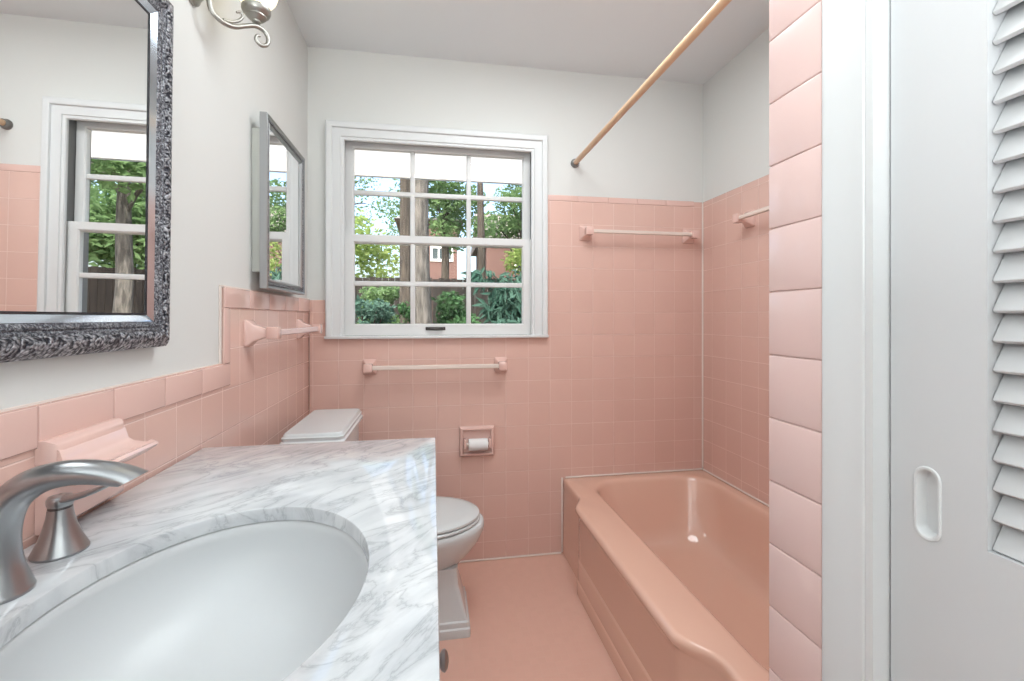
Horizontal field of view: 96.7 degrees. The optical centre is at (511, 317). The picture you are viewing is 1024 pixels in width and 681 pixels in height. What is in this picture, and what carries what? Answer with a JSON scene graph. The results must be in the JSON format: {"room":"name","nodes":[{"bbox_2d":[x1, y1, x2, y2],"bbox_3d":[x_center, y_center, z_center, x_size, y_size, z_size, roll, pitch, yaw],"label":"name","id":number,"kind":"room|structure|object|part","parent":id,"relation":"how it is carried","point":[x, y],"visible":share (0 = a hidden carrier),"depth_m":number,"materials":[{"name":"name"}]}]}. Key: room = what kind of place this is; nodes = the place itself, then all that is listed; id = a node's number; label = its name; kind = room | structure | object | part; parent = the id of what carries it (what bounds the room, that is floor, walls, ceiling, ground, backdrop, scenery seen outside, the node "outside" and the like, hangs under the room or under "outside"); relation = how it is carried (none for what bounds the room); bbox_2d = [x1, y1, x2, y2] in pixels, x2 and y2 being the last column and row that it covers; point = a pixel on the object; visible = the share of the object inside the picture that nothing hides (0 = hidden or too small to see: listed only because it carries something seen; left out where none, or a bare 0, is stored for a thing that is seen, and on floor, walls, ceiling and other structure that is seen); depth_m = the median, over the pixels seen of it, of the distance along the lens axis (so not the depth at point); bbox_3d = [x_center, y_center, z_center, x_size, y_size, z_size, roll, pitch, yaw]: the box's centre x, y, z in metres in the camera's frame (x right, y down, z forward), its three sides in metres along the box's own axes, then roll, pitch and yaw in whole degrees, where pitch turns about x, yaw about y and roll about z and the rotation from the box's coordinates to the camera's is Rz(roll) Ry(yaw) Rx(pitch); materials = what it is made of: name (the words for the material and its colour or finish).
{"room":"bathroom","nodes":[
{"label":"bathroom","id":0,"kind":"room"},
{"bbox_2d":[0,0,307,408],"bbox_3d":[-0.680,-0.033,0.323,0.120,2.375,3.470,0,0,-10],"label":"wall","id":1,"kind":"structure","parent":0,"point":[223,80],"depth_m":1.14,"materials":[{"name":"white paint"}]},
{"bbox_2d":[0,0,173,362],"bbox_3d":[-0.622,-0.291,0.475,0.030,0.698,0.910,1,0,-9],"label":"wall mirror","id":2,"kind":"object","parent":1,"relation":"attached to","point":[86,86],"visible":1,"depth_m":0.70,"materials":[{"name":"silver metal"}]},
{"bbox_2d":[35,418,157,535],"bbox_3d":[-0.639,0.238,0.717,0.079,0.130,0.155,0,0,-10],"label":"soap dish","id":3,"kind":"object","parent":1,"relation":"attached to","point":[109,440],"visible":0.7,"depth_m":0.70,"materials":[{"name":"pink ceramic"}]},
{"bbox_2d":[57,427,157,485],"bbox_3d":[-0.631,0.211,0.718,0.061,0.056,0.141,0,0,-10],"label":"tray","id":4,"kind":"object","parent":3,"relation":"on","point":[97,443],"depth_m":0.71,"materials":[{"name":"pink ceramic"}]},
{"bbox_2d":[0,288,308,548],"bbox_3d":[-0.618,0.536,0.339,0.008,1.235,3.459,0,0,-10],"label":"trim","id":5,"kind":"structure","parent":1,"relation":"attached to","point":[267,394],"depth_m":1.27,"materials":[{"name":"pink tile"}]},
{"bbox_2d":[0,285,309,460],"bbox_3d":[-0.615,0.050,0.356,0.005,0.265,3.410,0,0,-10],"label":"trim","id":6,"kind":"structure","parent":1,"relation":"attached to","point":[21,430],"depth_m":0.80,"materials":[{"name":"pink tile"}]},
{"bbox_2d":[223,308,229,363],"bbox_3d":[-0.765,0.048,1.220,0.005,0.148,0.037,0,0,-10],"label":"trim","id":7,"kind":"structure","parent":1,"relation":"attached to","point":[226,311],"depth_m":1.21,"materials":[{"name":"pink tile"}]},
{"bbox_2d":[189,0,277,47],"bbox_3d":[-0.692,-0.812,1.141,0.234,0.221,0.144,0,0,-39],"label":"wall sconce","id":8,"kind":"object","parent":1,"relation":"attached to","point":[258,12],"visible":1,"depth_m":1.15,"materials":[{"name":"grey metal"}]},
{"bbox_3d":[-0.657,-0.860,1.169,0.144,0.126,0.144,0,0,-10],"label":"lamp shade","id":9,"kind":"part","parent":8,"relation":"part of","materials":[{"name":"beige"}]},
{"bbox_2d":[252,111,304,294],"bbox_3d":[-0.814,-0.363,1.602,0.052,0.543,0.416,0,0,-10],"label":"medicine cabinet","id":10,"kind":"object","parent":1,"relation":"attached to","point":[278,168],"visible":1,"depth_m":1.51,"materials":[{"name":"silver metal"}]},
{"bbox_2d":[270,130,299,285],"bbox_3d":[-0.805,-0.363,1.604,0.012,0.486,0.359,0,0,-10],"label":"mirror glass","id":11,"kind":"object","parent":10,"relation":"attached to","point":[284,160],"depth_m":1.59,"materials":[{"name":"silver mirror"}]},
{"bbox_2d":[244,319,321,346],"bbox_3d":[-0.792,0.045,1.627,0.089,0.080,0.582,0,0,-10],"label":"towel bar","id":12,"kind":"object","parent":1,"relation":"attached to","point":[253,332],"visible":1,"depth_m":1.36,"materials":[{"name":"pink ceramic"}]},
{"bbox_3d":[-0.748,0.045,1.370,0.089,0.080,0.060,0,0,-10],"label":"post","id":13,"kind":"part","parent":12,"relation":"part of","materials":[{"name":"pink ceramic"}]},
{"bbox_3d":[-0.837,0.045,1.885,0.089,0.080,0.060,0,0,-10],"label":"post","id":14,"kind":"part","parent":12,"relation":"part of","materials":[{"name":"pink ceramic"}]},
{"bbox_2d":[308,46,702,469],"bbox_3d":[0.028,-0.033,2.278,2.185,2.375,0.140,0,0,-10],"label":"wall","id":15,"kind":"structure","parent":0,"point":[654,151],"depth_m":2.22,"materials":[{"name":"white paint"}]},
{"bbox_2d":[363,357,506,374],"bbox_3d":[-0.345,0.223,2.094,0.666,0.072,0.077,0,0,-10],"label":"towel bar","id":16,"kind":"object","parent":15,"relation":"attached to","point":[370,367],"visible":1,"depth_m":2.07,"materials":[{"name":"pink ceramic"}]},
{"bbox_3d":[-0.643,0.223,2.042,0.062,0.072,0.077,0,0,-10],"label":"post","id":17,"kind":"part","parent":16,"relation":"part of","materials":[{"name":"pink ceramic"}]},
{"bbox_3d":[-0.048,0.223,2.146,0.062,0.072,0.077,0,0,-10],"label":"post","id":18,"kind":"part","parent":16,"relation":"part of","materials":[{"name":"pink ceramic"}]},
{"bbox_2d":[324,120,548,338],"bbox_3d":[-0.344,-0.395,2.197,1.030,0.980,0.174,0,0,-10],"label":"window","id":19,"kind":"structure","parent":15,"relation":"in","point":[342,138],"depth_m":2.15,"materials":[{"name":"white paint"}]},
{"bbox_3d":[-0.333,0.088,2.133,1.030,0.013,0.045,0,0,-10],"label":"sill","id":20,"kind":"part","parent":19,"relation":"part of","materials":[{"name":"white paint"}]},
{"bbox_3d":[-0.349,-0.604,2.209,0.887,0.506,0.032,0,0,-10],"label":"sash","id":21,"kind":"part","parent":19,"relation":"part of","materials":[{"name":"white paint"}]},
{"bbox_3d":[-0.343,-0.152,2.171,0.894,0.466,0.032,0,0,-10],"label":"sash","id":22,"kind":"part","parent":19,"relation":"part of","materials":[{"name":"white paint"}]},
{"bbox_2d":[355,150,521,184],"bbox_3d":[0.021,-0.965,2.800,4.200,0.030,0.870,0,0,-10],"label":"awning","id":23,"kind":"object","parent":15,"relation":"attached to","point":[377,164],"visible":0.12,"depth_m":2.89,"materials":[{"name":"white paint"}]},
{"bbox_2d":[459,425,493,456],"bbox_3d":[-0.163,0.583,2.139,0.166,0.141,0.050,0,0,-10],"label":"toilet paper holder","id":24,"kind":"object","parent":15,"relation":"attached to","point":[483,431],"visible":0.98,"depth_m":2.15,"materials":[{"name":"pink ceramic"}]},
{"bbox_2d":[468,438,487,450],"bbox_3d":[-0.159,0.592,2.129,0.088,0.054,0.054,0,0,-10],"label":"toilet paper roll","id":25,"kind":"object","parent":24,"relation":"in","point":[476,444],"visible":0.95,"depth_m":2.11,"materials":[{"name":"white paper"}]},
{"bbox_2d":[309,200,701,560],"bbox_3d":[0.041,0.276,2.205,1.928,1.756,0.008,0,0,-10],"label":"tile wainscoting","id":26,"kind":"structure","parent":15,"relation":"attached to","point":[614,385],"depth_m":2.23,"materials":[{"name":"pink tile"}]},
{"bbox_2d":[459,203,702,562],"bbox_3d":[0.043,0.280,2.196,1.929,1.750,0.009,0,0,-10],"label":"trim","id":27,"kind":"structure","parent":15,"relation":"attached to","point":[702,203],"depth_m":2.36,"materials":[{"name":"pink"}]},
{"bbox_2d":[548,195,693,206],"bbox_3d":[0.558,-0.589,2.290,0.780,0.028,0.003,0,0,-10],"label":"trim","id":28,"kind":"structure","parent":15,"relation":"attached to","point":[550,197],"depth_m":2.29,"materials":[{"name":"pink tile"}]},
{"bbox_2d":[579,226,699,243],"bbox_3d":[0.642,-0.420,2.266,0.617,0.072,0.077,0,0,-10],"label":"towel bar","id":29,"kind":"object","parent":15,"relation":"attached to","point":[585,232],"visible":1,"depth_m":2.24,"materials":[{"name":"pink ceramic"}]},
{"bbox_3d":[0.369,-0.420,2.218,0.062,0.072,0.077,0,0,-10],"label":"post","id":30,"kind":"part","parent":29,"relation":"part of","materials":[{"name":"pink ceramic"}]},
{"bbox_3d":[0.916,-0.420,2.313,0.062,0.072,0.077,0,0,-10],"label":"post","id":31,"kind":"part","parent":29,"relation":"part of","materials":[{"name":"pink ceramic"}]},
{"bbox_2d":[571,0,731,167],"bbox_3d":[0.438,-0.766,1.532,0.044,0.044,1.471,0,0,-10],"label":"shower curtain rod","id":32,"kind":"object","parent":15,"relation":"attached to","point":[714,11],"visible":1,"depth_m":1.39,"materials":[{"name":"wood"},{"name":"metal"}]},
{"bbox_2d":[286,0,768,83],"bbox_3d":[0.335,-1.280,0.510,2.185,0.120,3.730,0,0,-10],"label":"ceiling","id":33,"kind":"structure","parent":0,"point":[624,38],"depth_m":1.93,"materials":[{"name":"white paint"}]},
{"bbox_2d":[439,552,621,680],"bbox_3d":[0.335,1.205,0.510,2.185,0.100,3.730,0,0,-10],"label":"floor","id":34,"kind":"structure","parent":0,"point":[529,621],"depth_m":1.70,"materials":[{"name":"tile"}]},
{"bbox_2d":[279,408,483,640],"bbox_3d":[-0.447,0.764,1.714,0.686,0.780,0.428,0,0,-10],"label":"toilet","id":35,"kind":"object","parent":34,"relation":"on","point":[460,523],"visible":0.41,"depth_m":1.65,"materials":[{"name":"white ceramic"}]},
{"bbox_3d":[-0.682,0.397,1.673,0.202,0.046,0.428,0,0,-10],"label":"tank lid","id":36,"kind":"part","parent":35,"relation":"part of","materials":[{"name":"white ceramic"}]},
{"bbox_3d":[-0.682,0.595,1.673,0.178,0.350,0.404,0,0,-10],"label":"tank","id":37,"kind":"part","parent":35,"relation":"part of","materials":[{"name":"white ceramic"}]},
{"bbox_3d":[-0.350,0.746,1.731,0.453,0.020,0.344,0,0,-10],"label":"seat lid","id":38,"kind":"part","parent":35,"relation":"part of","materials":[{"name":"white plastic"}]},
{"bbox_3d":[-0.350,0.764,1.731,0.458,0.012,0.350,0,0,-10],"label":"seat","id":39,"kind":"part","parent":35,"relation":"part of","materials":[{"name":"white plastic"}]},
{"bbox_3d":[-0.376,0.888,1.726,0.543,0.233,0.364,0,0,-10],"label":"bowl","id":40,"kind":"part","parent":35,"relation":"part of","materials":[{"name":"white ceramic"}]},
{"bbox_2d":[440,648,448,672],"bbox_3d":[-0.350,0.744,0.515,0.575,0.822,1.225,0,0,-10],"label":"vanity cabinet","id":41,"kind":"object","parent":34,"relation":"on","point":[444,659],"visible":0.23,"depth_m":0.88,"materials":[{"name":"silver metal"}]},
{"bbox_2d":[0,438,439,680],"bbox_3d":[-0.361,0.321,0.516,0.548,0.022,1.260,0,0,-10],"label":"countertop","id":42,"kind":"structure","parent":41,"relation":"on","point":[381,494],"depth_m":0.69,"materials":[{"name":"white stone"}]},
{"bbox_2d":[0,459,147,604],"bbox_3d":[-0.516,0.236,0.491,0.184,0.146,0.310,0,0,-10],"label":"faucet","id":43,"kind":"object","parent":42,"relation":"on","point":[61,536],"visible":1,"depth_m":0.51,"materials":[{"name":"silver metal"}]},
{"bbox_3d":[-0.599,0.281,0.603,0.059,0.058,0.059,0,0,-10],"label":"handle","id":44,"kind":"part","parent":43,"relation":"part of","materials":[{"name":"silver metal"}]},
{"bbox_3d":[-0.567,0.231,0.602,0.091,0.036,0.028,0,0,2],"label":"lever","id":45,"kind":"part","parent":43,"relation":"part of","materials":[{"name":"silver metal"}]},
{"bbox_2d":[0,520,367,680],"bbox_3d":[-0.350,0.407,0.523,0.398,0.148,0.500,0,0,-10],"label":"sink","id":46,"kind":"object","parent":42,"relation":"in","point":[253,601],"visible":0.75,"depth_m":0.64,"materials":[{"name":"grey ceramic"}]},
{"bbox_2d":[563,470,770,680],"bbox_3d":[0.723,0.971,1.582,0.796,0.368,1.450,0,0,-10],"label":"bathtub","id":47,"kind":"object","parent":34,"relation":"on","point":[671,569],"visible":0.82,"depth_m":1.76,"materials":[{"name":"pink ceramic"}]},
{"bbox_2d":[703,28,770,201],"bbox_3d":[1.354,-0.033,0.677,0.120,2.375,3.470,0,0,-10],"label":"wall","id":48,"kind":"structure","parent":0,"point":[736,104],"depth_m":2.11,"materials":[{"name":"white paint"}]},
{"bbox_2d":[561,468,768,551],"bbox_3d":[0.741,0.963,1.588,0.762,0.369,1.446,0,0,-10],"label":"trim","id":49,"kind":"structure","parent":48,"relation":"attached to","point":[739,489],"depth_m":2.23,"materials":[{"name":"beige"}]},
{"bbox_2d":[703,174,771,504],"bbox_3d":[1.121,0.276,1.646,0.008,1.756,1.462,0,0,-10],"label":"trim","id":50,"kind":"structure","parent":48,"relation":"attached to","point":[736,291],"depth_m":2.10,"materials":[{"name":"pink tile"}]},
{"bbox_2d":[732,206,768,227],"bbox_3d":[1.066,-0.437,1.708,0.079,0.072,0.662,0,0,-10],"label":"towel bar","id":51,"kind":"object","parent":48,"relation":"attached to","point":[747,219],"visible":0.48,"depth_m":1.98,"materials":[{"name":"pink ceramic"}]},
{"bbox_3d":[1.015,-0.437,2.003,0.079,0.072,0.062,0,0,-10],"label":"post","id":52,"kind":"part","parent":51,"relation":"part of","materials":[{"name":"pink ceramic"}]},
{"bbox_3d":[1.026,-0.032,-0.127,0.802,2.375,1.998,0,0,-10],"label":"wall","id":53,"kind":"structure","parent":0,"visible":0},
{"bbox_2d":[769,0,821,680],"bbox_3d":[0.463,0.276,0.744,0.008,1.756,0.110,0,0,-10],"label":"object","id":54,"kind":"structure","parent":53,"relation":"attached to","point":[795,26],"depth_m":0.74,"materials":[{"name":"pink tile"}]},
{"bbox_2d":[822,0,867,680],"bbox_3d":[0.552,0.088,0.220,0.014,2.134,0.948,0,0,-10],"label":"trim","id":55,"kind":"structure","parent":53,"relation":"attached to","point":[844,22],"depth_m":0.64,"materials":[{"name":"white paint"}]},
{"bbox_2d":[868,0,890,680],"bbox_3d":[0.606,0.125,0.230,0.122,2.060,0.794,0,0,-10],"label":"trim","id":56,"kind":"structure","parent":53,"relation":"attached to","point":[879,11],"depth_m":0.61,"materials":[{"name":"white paint"}]},
{"bbox_2d":[891,0,1023,680],"bbox_3d":[0.587,0.132,0.228,0.037,2.023,0.772,0,0,-10],"label":"door","id":57,"kind":"structure","parent":53,"relation":"in","point":[957,66],"depth_m":0.53,"materials":[{"name":"white paint"}]},
{"bbox_3d":[0.516,0.229,0.561,0.013,0.091,0.032,0,0,-10],"label":"flush pull","id":58,"kind":"part","parent":57,"relation":"part of","materials":[{"name":"white paint"}]},
{"label":"outside","id":59,"kind":"structure","parent":0,"visible":0},
{"bbox_3d":[-7.042,1.280,40.558,90.000,0.750,77.670,0,0,-10],"label":"ground","id":60,"kind":"structure","parent":59,"visible":0},
{"bbox_2d":[355,177,381,225],"bbox_3d":[-7.658,-2.960,20.038,3.898,8.013,3.793,0,0,-10],"label":"tree","id":61,"kind":"object","parent":60,"relation":"on","point":[363,179],"visible":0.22,"depth_m":20.55,"materials":[{"name":"green plant"}]},
{"bbox_2d":[355,294,396,335],"bbox_3d":[-2.038,0.280,6.652,0.756,1.252,0.811,0,0,-36],"label":"shrub","id":62,"kind":"object","parent":60,"relation":"on","point":[379,312],"visible":0.34,"depth_m":6.53,"materials":[{"name":"green plant"}]},
{"bbox_2d":[355,207,399,280],"bbox_3d":[-5.285,-1.259,14.220,3.502,4.580,3.477,0,0,39],"label":"tree","id":63,"kind":"object","parent":60,"relation":"on","point":[364,254],"visible":0.27,"depth_m":14.02,"materials":[{"name":"green plant"}]},
{"bbox_2d":[357,286,399,335],"bbox_3d":[-2.765,0.077,9.539,0.982,1.660,1.152,0,0,-10],"label":"shrub","id":64,"kind":"object","parent":60,"relation":"on","point":[388,294],"visible":0.31,"depth_m":9.53,"materials":[{"name":"green plant"}]},
{"bbox_2d":[387,301,409,335],"bbox_3d":[-1.770,0.308,7.521,0.659,1.196,0.550,0,0,-36],"label":"shrub","id":65,"kind":"object","parent":60,"relation":"on","point":[402,308],"visible":0.19,"depth_m":7.39,"materials":[{"name":"green plant"}]},
{"bbox_2d":[370,184,434,247],"bbox_3d":[-7.575,-4.478,35.488,6.528,11.190,6.906,0,0,-10],"label":"tree","id":66,"kind":"object","parent":60,"relation":"on","point":[392,213],"visible":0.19,"depth_m":34.35,"materials":[{"name":"green plant"}]},
{"bbox_2d":[399,179,409,323],"bbox_3d":[-2.028,-3.143,8.786,1.760,8.105,2.217,0,0,-10],"label":"tree","id":67,"kind":"object","parent":60,"relation":"on","point":[404,183],"visible":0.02,"depth_m":8.67,"materials":[{"name":"brown plant"}]},
{"bbox_2d":[415,180,431,323],"bbox_3d":[-1.359,-3.037,6.529,2.188,7.917,1.776,0,0,-10],"label":"tree","id":68,"kind":"object","parent":60,"relation":"on","point":[423,313],"visible":0.23,"depth_m":6.36,"materials":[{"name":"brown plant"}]},
{"bbox_2d":[394,217,462,323],"bbox_3d":[-4.791,-2.470,26.572,3.550,6.749,6.700,0,0,-10],"label":"house","id":69,"kind":"structure","parent":60,"relation":"on","point":[435,255],"depth_m":23.68,"materials":[{"name":"red brick"}]},
{"bbox_3d":[-3.661,-3.345,23.717,0.940,0.560,0.012,0,0,-10],"label":"pane","id":70,"kind":"part","parent":69,"relation":"part of","materials":[{"name":"grey"}]},
{"bbox_2d":[355,277,521,335],"bbox_3d":[-0.409,-0.030,11.175,21.018,1.870,0.160,0,0,-10],"label":"fence","id":71,"kind":"object","parent":60,"relation":"on","point":[462,290],"visible":0.06,"depth_m":10.88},
{"bbox_2d":[393,179,496,278],"bbox_3d":[-2.534,-2.559,17.248,3.859,6.974,3.632,0,0,-10],"label":"tree","id":72,"kind":"object","parent":60,"relation":"on","point":[452,212],"visible":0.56,"depth_m":16.77,"materials":[{"name":"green plant"}]},
{"bbox_2d":[431,291,480,323],"bbox_3d":[-0.839,0.241,6.990,0.853,1.334,0.918,0,0,26],"label":"shrub","id":73,"kind":"object","parent":60,"relation":"on","point":[449,314],"visible":0.24,"depth_m":6.82,"materials":[{"name":"green plant"}]},
{"bbox_2d":[477,183,485,278],"bbox_3d":[-1.042,-3.001,13.508,2.318,7.885,2.526,0,0,-10],"label":"tree","id":74,"kind":"object","parent":60,"relation":"on","point":[480,204],"visible":0.02,"depth_m":13.36,"materials":[{"name":"brown plant"}]},
{"bbox_2d":[462,266,521,323],"bbox_3d":[-0.104,-0.030,8.348,1.272,1.876,1.426,0,0,-42],"label":"shrub","id":75,"kind":"object","parent":60,"relation":"on","point":[506,302],"visible":0.48,"depth_m":8.09,"materials":[{"name":"green plant"}]},
{"bbox_2d":[471,214,519,280],"bbox_3d":[0.678,-2.771,28.537,6.000,7.349,6.700,0,0,-10],"label":"house","id":76,"kind":"structure","parent":60,"relation":"on","point":[493,256],"depth_m":25.27,"materials":[{"name":"red brick"}]},
{"bbox_2d":[484,184,521,272],"bbox_3d":[0.609,-3.040,21.132,3.897,7.993,4.339,0,0,-35],"label":"tree","id":77,"kind":"object","parent":60,"relation":"on","point":[514,223],"visible":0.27,"depth_m":20.52,"materials":[{"name":"green plant"}]},
{"bbox_2d":[492,314,526,334],"bbox_3d":[0.067,0.455,5.148,0.810,1.027,0.794,0,0,21],"label":"shrub","id":78,"kind":"object","parent":60,"relation":"on","point":[500,321],"visible":0.02,"depth_m":5.08,"materials":[{"name":"green plant"}]},
{"bbox_2d":[501,238,521,274],"bbox_3d":[0.558,-0.646,13.131,1.751,3.178,1.642,0,0,-10],"label":"tree","id":79,"kind":"object","parent":60,"relation":"on","point":[516,259],"visible":0.34,"depth_m":13.02,"materials":[{"name":"green plant"}]}
]}

